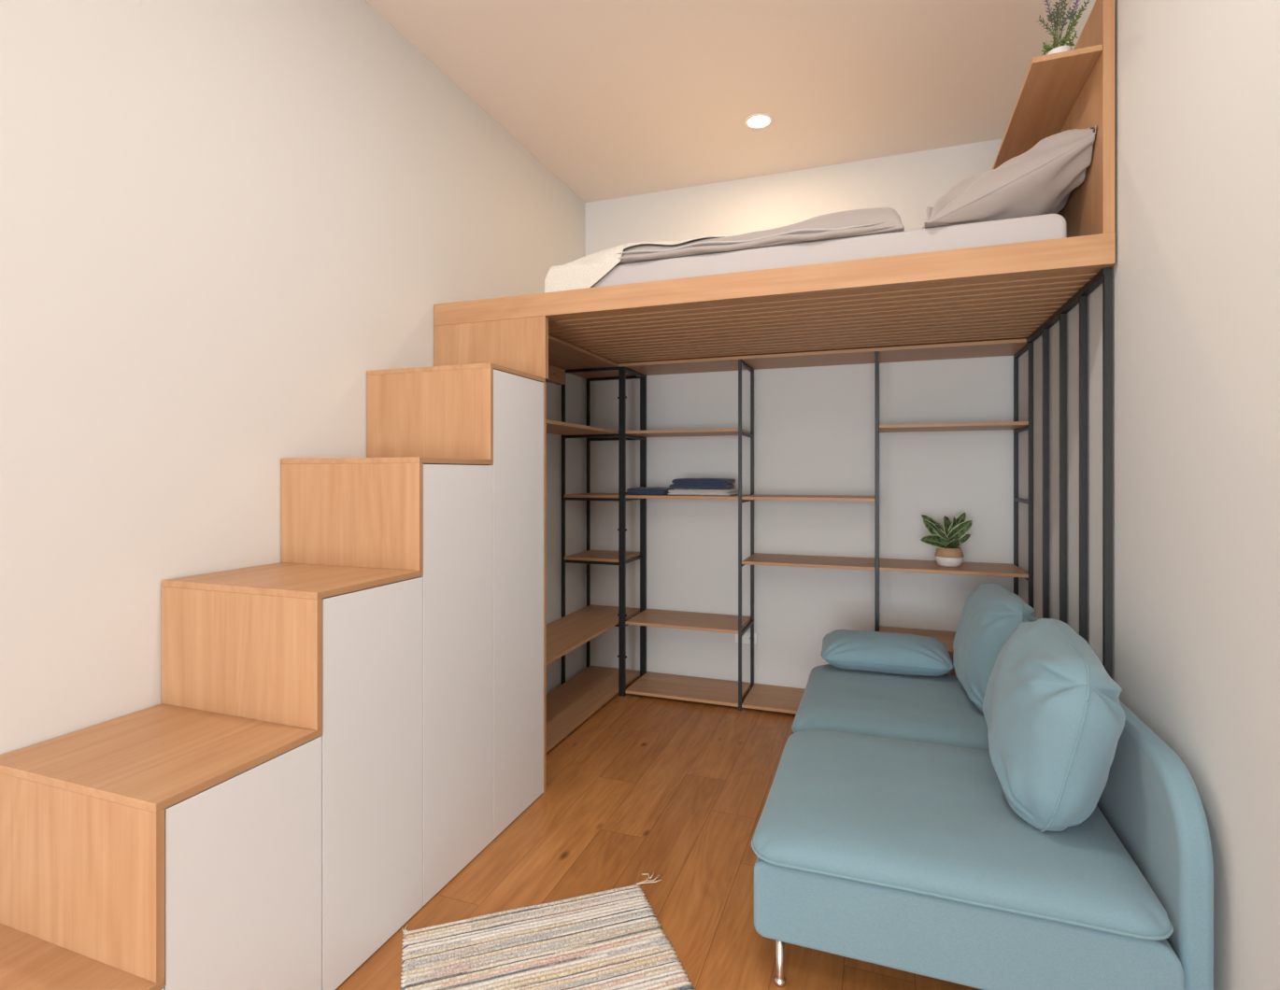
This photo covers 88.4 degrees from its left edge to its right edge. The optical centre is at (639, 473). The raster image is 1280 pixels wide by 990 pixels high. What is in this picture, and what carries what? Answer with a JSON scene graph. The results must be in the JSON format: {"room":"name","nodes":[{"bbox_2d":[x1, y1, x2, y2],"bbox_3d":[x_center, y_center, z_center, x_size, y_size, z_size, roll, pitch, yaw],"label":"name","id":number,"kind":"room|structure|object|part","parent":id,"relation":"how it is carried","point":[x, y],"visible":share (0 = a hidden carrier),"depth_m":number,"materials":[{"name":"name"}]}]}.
{"room":"studio apartment","nodes":[
{"label":"studio apartment","id":0,"kind":"room"},
{"bbox_2d":[0,0,585,754],"bbox_3d":[-1.971,-0.268,0.578,0.100,3.375,9.135,0,0,20],"label":"wall","id":1,"kind":"structure","parent":0,"point":[218,217],"depth_m":2.04,"materials":[{"name":"white paint"}]},
{"bbox_2d":[335,676,981,989],"bbox_3d":[0.142,1.470,-0.193,4.600,0.100,9.135,0,0,20],"label":"floor","id":2,"kind":"structure","parent":0,"point":[677,790],"depth_m":2.49,"materials":[{"name":"brown wood"}]},
{"bbox_2d":[0,315,548,989],"bbox_3d":[-1.055,0.359,2.066,0.597,2.122,2.120,0,0,20],"label":"staircase","id":3,"kind":"structure","parent":2,"relation":"on","point":[342,725],"depth_m":1.88,"materials":[{"name":"brown wood"}]},
{"bbox_3d":[-0.929,1.058,1.571,0.018,0.712,0.410,0,0,20],"label":"door","id":4,"kind":"part","parent":3,"relation":"part of","materials":[{"name":"white paint"}]},
{"bbox_3d":[-0.787,0.875,1.959,0.018,1.077,0.408,0,0,20],"label":"door","id":5,"kind":"part","parent":3,"relation":"part of","materials":[{"name":"white paint"}]},
{"bbox_3d":[-0.646,0.692,2.347,0.018,1.445,0.412,0,0,20],"label":"door","id":6,"kind":"part","parent":3,"relation":"part of","materials":[{"name":"white paint"}]},
{"bbox_3d":[-0.505,0.505,2.734,0.018,1.817,0.404,0,0,20],"label":"door","id":7,"kind":"part","parent":3,"relation":"part of","materials":[{"name":"white paint"}]},
{"bbox_3d":[-0.702,0.507,3.034,0.597,1.825,0.020,0,0,20],"label":"panel","id":8,"kind":"part","parent":3,"relation":"part of","materials":[{"name":"brown wood"}]},
{"bbox_3d":[-0.422,-0.564,2.958,0.019,0.277,0.010,0,0,20],"label":"panel","id":9,"kind":"part","parent":3,"relation":"part of","materials":[{"name":"brown wood"}]},
{"bbox_2d":[399,871,694,989],"bbox_3d":[-0.138,1.414,1.596,0.858,0.010,1.299,0,0,-18],"label":"rag rug","id":10,"kind":"object","parent":2,"relation":"on","point":[613,939],"visible":1,"depth_m":1.95,"materials":[{"name":"beige fabric"}]},
{"bbox_2d":[545,334,1033,753],"bbox_3d":[0.606,0.359,3.487,2.742,2.122,1.683,0,0,20],"label":"shelving unit","id":11,"kind":"object","parent":2,"relation":"on","point":[574,702],"visible":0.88,"depth_m":4.04,"materials":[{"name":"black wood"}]},
{"bbox_3d":[-0.506,0.369,4.348,0.020,2.102,0.020,0,0,20],"label":"post","id":12,"kind":"part","parent":11,"relation":"part of","materials":[{"name":"black metal"}]},
{"bbox_3d":[-0.370,0.369,4.720,0.020,2.102,0.020,0,0,20],"label":"post","id":13,"kind":"part","parent":11,"relation":"part of","materials":[{"name":"black metal"}]},
{"bbox_3d":[-0.482,-0.693,3.884,0.424,0.019,1.683,0,0,20],"label":"shelf","id":14,"kind":"part","parent":11,"relation":"part of","materials":[{"name":"brown wood"}]},
{"bbox_3d":[-0.246,0.147,4.467,0.386,0.019,0.420,0,0,20],"label":"shelf","id":15,"kind":"part","parent":11,"relation":"part of","materials":[{"name":"brown wood"}]},
{"bbox_3d":[-0.462,-0.263,3.875,0.386,0.019,1.681,0,0,20],"label":"shelf","id":16,"kind":"part","parent":11,"relation":"part of","materials":[{"name":"brown wood"}]},
{"bbox_3d":[-0.462,0.951,3.875,0.386,0.019,1.681,0,0,20],"label":"shelf","id":17,"kind":"part","parent":11,"relation":"part of","materials":[{"name":"brown wood"}]},
{"bbox_3d":[-0.462,1.389,3.875,0.386,0.019,1.681,0,0,20],"label":"shelf","id":18,"kind":"part","parent":11,"relation":"part of","materials":[{"name":"brown wood"}]},
{"bbox_3d":[-0.246,0.557,4.467,0.386,0.019,0.420,0,0,20],"label":"shelf","id":19,"kind":"part","parent":11,"relation":"part of","materials":[{"name":"brown wood"}]},
{"bbox_3d":[-0.123,0.369,4.209,0.020,2.102,0.020,0,0,20],"label":"post","id":20,"kind":"part","parent":11,"relation":"part of","materials":[{"name":"black metal"}]},
{"bbox_3d":[-0.104,0.369,4.202,0.020,2.102,0.020,0,0,20],"label":"post","id":21,"kind":"part","parent":11,"relation":"part of","materials":[{"name":"black metal"}]},
{"bbox_3d":[0.013,0.369,4.581,0.020,2.102,0.020,0,0,20],"label":"post","id":22,"kind":"part","parent":11,"relation":"part of","materials":[{"name":"black metal"}]},
{"bbox_3d":[0.032,0.369,4.574,0.020,2.102,0.020,0,0,20],"label":"post","id":23,"kind":"part","parent":11,"relation":"part of","materials":[{"name":"black metal"}]},
{"bbox_2d":[625,486,674,495],"bbox_3d":[0.069,0.114,4.323,0.270,0.047,0.274,0,0,20],"label":"trousers","id":24,"kind":"object","parent":11,"relation":"on","point":[656,490],"visible":0.83,"depth_m":4.21,"materials":[{"name":"blue fabric"}]},
{"bbox_3d":[0.319,1.389,4.263,0.724,0.019,0.420,0,0,20],"label":"shelf","id":25,"kind":"part","parent":11,"relation":"part of","materials":[{"name":"brown wood"}]},
{"bbox_3d":[0.319,-0.263,4.263,0.724,0.019,0.420,0,0,20],"label":"shelf","id":26,"kind":"part","parent":11,"relation":"part of","materials":[{"name":"brown wood"}]},
{"bbox_3d":[0.319,0.147,4.263,0.724,0.019,0.420,0,0,20],"label":"shelf","id":27,"kind":"part","parent":11,"relation":"part of","materials":[{"name":"brown wood"}]},
{"bbox_3d":[0.319,0.951,4.263,0.724,0.019,0.420,0,0,20],"label":"shelf","id":28,"kind":"part","parent":11,"relation":"part of","materials":[{"name":"brown wood"}]},
{"bbox_2d":[667,488,738,496],"bbox_3d":[0.406,0.117,4.211,0.404,0.041,0.296,0,0,20],"label":"shirt","id":29,"kind":"object","parent":11,"relation":"on","point":[679,491],"visible":1,"depth_m":4.09,"materials":[{"name":"white fabric"}]},
{"bbox_2d":[668,478,735,488],"bbox_3d":[0.400,0.061,4.207,0.376,0.066,0.267,0,0,20],"label":"jeans","id":30,"kind":"object","parent":29,"relation":"on","point":[678,483],"visible":1,"depth_m":4.09,"materials":[{"name":"blue fabric"}]},
{"bbox_3d":[0.600,0.369,3.945,0.020,2.102,0.020,0,0,20],"label":"post","id":31,"kind":"part","parent":11,"relation":"part of","materials":[{"name":"black metal"}]},
{"bbox_3d":[0.735,0.369,4.317,0.020,2.102,0.020,0,0,20],"label":"post","id":32,"kind":"part","parent":11,"relation":"part of","materials":[{"name":"black metal"}]},
{"bbox_3d":[1.032,1.389,4.003,0.748,0.019,0.420,0,0,20],"label":"shelf","id":33,"kind":"part","parent":11,"relation":"part of","materials":[{"name":"brown wood"}]},
{"bbox_2d":[433,0,1115,363],"bbox_3d":[0.597,-1.172,3.476,2.735,0.940,1.720,0,0,20],"label":"bed","id":34,"kind":"object","parent":11,"relation":"on","point":[1004,291],"visible":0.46,"depth_m":2.70,"materials":[{"name":"brown wood"}]},
{"bbox_3d":[0.309,-0.754,2.686,2.735,0.104,0.038,0,0,20],"label":"rail","id":35,"kind":"part","parent":34,"relation":"part of","materials":[{"name":"brown wood"}]},
{"bbox_2d":[591,213,1066,287],"bbox_3d":[0.829,-0.844,3.406,2.005,0.148,1.632,0,0,20],"label":"mattress","id":36,"kind":"object","parent":34,"relation":"on","point":[1049,226],"visible":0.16,"depth_m":2.55,"materials":[{"name":"white fabric"}]},
{"bbox_2d":[616,207,904,264],"bbox_3d":[0.594,-1.024,3.447,1.415,0.219,1.616,0,0,20],"label":"duvet","id":37,"kind":"object","parent":36,"relation":"on","point":[866,221],"visible":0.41,"depth_m":2.62,"materials":[{"name":"grey fabric"}]},
{"bbox_2d":[543,230,758,292],"bbox_3d":[0.354,-0.933,3.551,1.088,0.354,1.626,0,0,20],"label":"blanket","id":38,"kind":"object","parent":37,"relation":"on","point":[584,272],"visible":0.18,"depth_m":2.91,"materials":[{"name":"beige fabric"}]},
{"bbox_2d":[922,125,1096,228],"bbox_3d":[1.417,-1.092,2.708,0.592,0.339,0.800,0,0,20],"label":"pillow","id":39,"kind":"object","parent":36,"relation":"on","point":[1041,180],"visible":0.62,"depth_m":2.39,"materials":[{"name":"grey fabric"}]},
{"bbox_2d":[991,43,1102,170],"bbox_3d":[1.753,-1.436,3.057,0.206,0.020,1.714,0,0,20],"label":"shelf","id":40,"kind":"object","parent":34,"relation":"attached to","point":[1053,85],"depth_m":2.50,"materials":[{"name":"brown wood"}]},
{"bbox_2d":[1046,45,1071,55],"bbox_3d":[1.497,-1.476,2.355,0.080,0.058,0.080,0,0,20],"label":"pot","id":41,"kind":"object","parent":40,"relation":"on","point":[1060,49],"depth_m":2.32,"materials":[{"name":"white ceramic"}]},
{"bbox_2d":[1036,0,1089,55],"bbox_3d":[1.513,-1.595,2.356,0.177,0.297,0.115,0,0,20],"label":"lavender","id":42,"kind":"object","parent":34,"relation":"on","point":[1056,49],"visible":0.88,"depth_m":2.34,"materials":[{"name":"green plant"}]},
{"bbox_3d":[1.491,-1.588,2.340,0.004,0.189,0.023,0,0,-17],"label":"stem","id":43,"kind":"part","parent":42,"relation":"part of","materials":[{"name":"green plant"}]},
{"bbox_3d":[1.866,-1.224,3.014,0.034,0.836,1.718,0,0,20],"label":"headboard","id":44,"kind":"part","parent":34,"relation":"part of","materials":[{"name":"brown wood"}]},
{"bbox_3d":[1.032,0.532,4.003,0.748,0.019,0.420,0,0,20],"label":"shelf","id":45,"kind":"part","parent":11,"relation":"part of","materials":[{"name":"brown wood"}]},
{"bbox_3d":[1.032,0.147,4.003,0.748,0.019,0.420,0,0,20],"label":"shelf","id":46,"kind":"part","parent":11,"relation":"part of","materials":[{"name":"brown wood"}]},
{"bbox_3d":[1.018,-0.693,4.009,2.309,0.019,0.420,0,0,20],"label":"shelf","id":47,"kind":"part","parent":11,"relation":"part of","materials":[{"name":"brown wood"}]},
{"bbox_3d":[1.323,0.369,3.681,0.020,2.102,0.020,0,0,20],"label":"post","id":48,"kind":"part","parent":11,"relation":"part of","materials":[{"name":"black metal"}]},
{"bbox_3d":[1.459,0.369,4.053,0.020,2.102,0.020,0,0,20],"label":"post","id":49,"kind":"part","parent":11,"relation":"part of","materials":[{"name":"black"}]},
{"bbox_3d":[1.747,0.951,3.742,0.730,0.019,0.420,0,0,20],"label":"shelf","id":50,"kind":"part","parent":11,"relation":"part of","materials":[{"name":"brown wood"}]},
{"bbox_2d":[920,512,972,567],"bbox_3d":[1.718,0.372,3.705,0.267,0.301,0.180,0,0,20],"label":"rubber plant","id":51,"kind":"object","parent":11,"relation":"on","point":[950,554],"visible":1,"depth_m":3.69,"materials":[{"name":"green plant"}]},
{"bbox_3d":[1.742,0.494,3.713,0.149,0.056,0.149,0,0,20],"label":"pot","id":52,"kind":"part","parent":51,"relation":"part of","materials":[{"name":"white ceramic"}]},
{"bbox_3d":[1.747,-0.263,3.742,0.730,0.019,0.420,0,0,20],"label":"shelf","id":53,"kind":"part","parent":11,"relation":"part of","materials":[{"name":"brown wood"}]},
{"bbox_3d":[1.747,0.532,3.742,0.730,0.019,0.420,0,0,20],"label":"shelf","id":54,"kind":"part","parent":11,"relation":"part of","materials":[{"name":"brown wood"}]},
{"bbox_3d":[2.167,0.369,3.796,0.020,2.102,0.020,0,0,20],"label":"post","id":55,"kind":"part","parent":11,"relation":"part of","materials":[{"name":"black metal"}]},
{"bbox_3d":[2.031,0.369,3.424,0.020,2.102,0.020,0,0,20],"label":"post","id":56,"kind":"part","parent":11,"relation":"part of","materials":[{"name":"black metal"}]},
{"bbox_2d":[751,664,1213,989],"bbox_3d":[1.106,1.064,2.496,1.064,0.712,1.862,0,0,20],"label":"sofa","id":57,"kind":"object","parent":2,"relation":"on","point":[888,833],"visible":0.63,"depth_m":1.73,"materials":[{"name":"teal fabric"}]},
{"bbox_3d":[0.390,1.347,1.834,0.033,0.145,0.033,0,0,20],"label":"leg","id":58,"kind":"part","parent":57,"relation":"part of","materials":[{"name":"silver metal"}]},
{"bbox_2d":[820,629,953,676],"bbox_3d":[1.220,0.890,3.286,0.612,0.175,0.328,0,0,20],"label":"lumbar cushion","id":59,"kind":"object","parent":57,"relation":"on","point":[909,654],"visible":1,"depth_m":3.19,"materials":[{"name":"teal fabric"}]},
{"bbox_2d":[792,664,989,751],"bbox_3d":[1.227,1.022,2.933,0.983,0.093,0.939,0,0,20],"label":"seat cushion","id":60,"kind":"object","parent":57,"relation":"on","point":[935,710],"depth_m":2.76,"materials":[{"name":"teal fabric"}]},
{"bbox_2d":[753,729,1170,936],"bbox_3d":[0.910,1.023,2.061,0.982,0.093,0.902,0,0,20],"label":"seat cushion","id":61,"kind":"object","parent":57,"relation":"on","point":[936,824],"depth_m":1.78,"materials":[{"name":"teal fabric"}]},
{"bbox_3d":[0.928,1.175,2.082,0.978,0.210,0.918,0,0,20],"label":"seat","id":62,"kind":"part","parent":57,"relation":"part of","materials":[{"name":"teal fabric"}]},
{"bbox_2d":[952,583,1037,711],"bbox_3d":[1.535,0.743,2.863,0.302,0.475,0.699,0,0,20],"label":"cushion","id":63,"kind":"object","parent":57,"relation":"on","point":[990,613],"visible":0.7,"depth_m":2.67,"materials":[{"name":"teal fabric"}]},
{"bbox_2d":[982,618,1125,831],"bbox_3d":[1.248,0.733,2.029,0.339,0.496,0.707,0,0,20],"label":"cushion","id":64,"kind":"object","parent":57,"relation":"on","point":[1055,718],"visible":1,"depth_m":1.77,"materials":[{"name":"teal fabric"}]},
{"bbox_3d":[1.426,0.992,1.918,0.066,0.567,0.890,0,0,20],"label":"backrest","id":65,"kind":"part","parent":57,"relation":"part of","materials":[{"name":"teal fabric"}]},
{"bbox_2d":[1026,267,1112,679],"bbox_3d":[1.804,0.359,2.825,0.026,2.122,1.258,0,0,20],"label":"screen","id":66,"kind":"object","parent":2,"relation":"on","point":[1104,277],"visible":0.59,"depth_m":2.50,"materials":[{"name":"black metal"}]},
{"bbox_3d":[1.806,-0.689,2.828,0.026,0.024,1.250,0,0,20],"label":"rail","id":67,"kind":"part","parent":66,"relation":"part of","materials":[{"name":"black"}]},
{"bbox_2d":[364,0,1072,202],"bbox_3d":[0.142,-2.005,-0.193,4.600,0.100,9.135,0,0,20],"label":"ceiling","id":68,"kind":"structure","parent":0,"point":[615,98],"depth_m":3.22,"materials":[{"name":"white paint"}]},
{"bbox_2d":[744,113,773,128],"bbox_3d":[0.658,-1.952,3.650,0.160,0.005,0.160,0,0,20],"label":"recessed light","id":69,"kind":"object","parent":68,"relation":"in","point":[760,120],"visible":1,"depth_m":3.64,"materials":[{"name":"white plastic"}]},
{"bbox_2d":[747,115,769,127],"bbox_3d":[0.658,-1.952,3.650,0.120,0.002,0.120,0,0,20],"label":"diffuser","id":70,"kind":"object","parent":69,"relation":"attached to","point":[752,120],"depth_m":3.64,"materials":[{"name":"white plastic"}]},
{"bbox_2d":[585,138,1013,689],"bbox_3d":[0.913,-0.268,4.335,2.746,3.375,0.100,0,0,20],"label":"wall","id":71,"kind":"structure","parent":0,"point":[814,426],"depth_m":4.25,"materials":[{"name":"white paint"}]},
{"bbox_2d":[735,632,756,644],"bbox_3d":[0.700,1.085,4.352,0.145,0.075,0.012,0,0,20],"label":"wall socket","id":72,"kind":"object","parent":71,"relation":"attached to","point":[746,638],"visible":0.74,"depth_m":4.35,"materials":[{"name":"white plastic"}]},
{"bbox_2d":[1018,0,1279,989],"bbox_3d":[2.379,-0.268,1.786,1.754,3.375,3.885,0,0,20],"label":"wall","id":73,"kind":"structure","parent":0,"point":[1196,269],"depth_m":1.66,"materials":[{"name":"white paint"}]}
]}

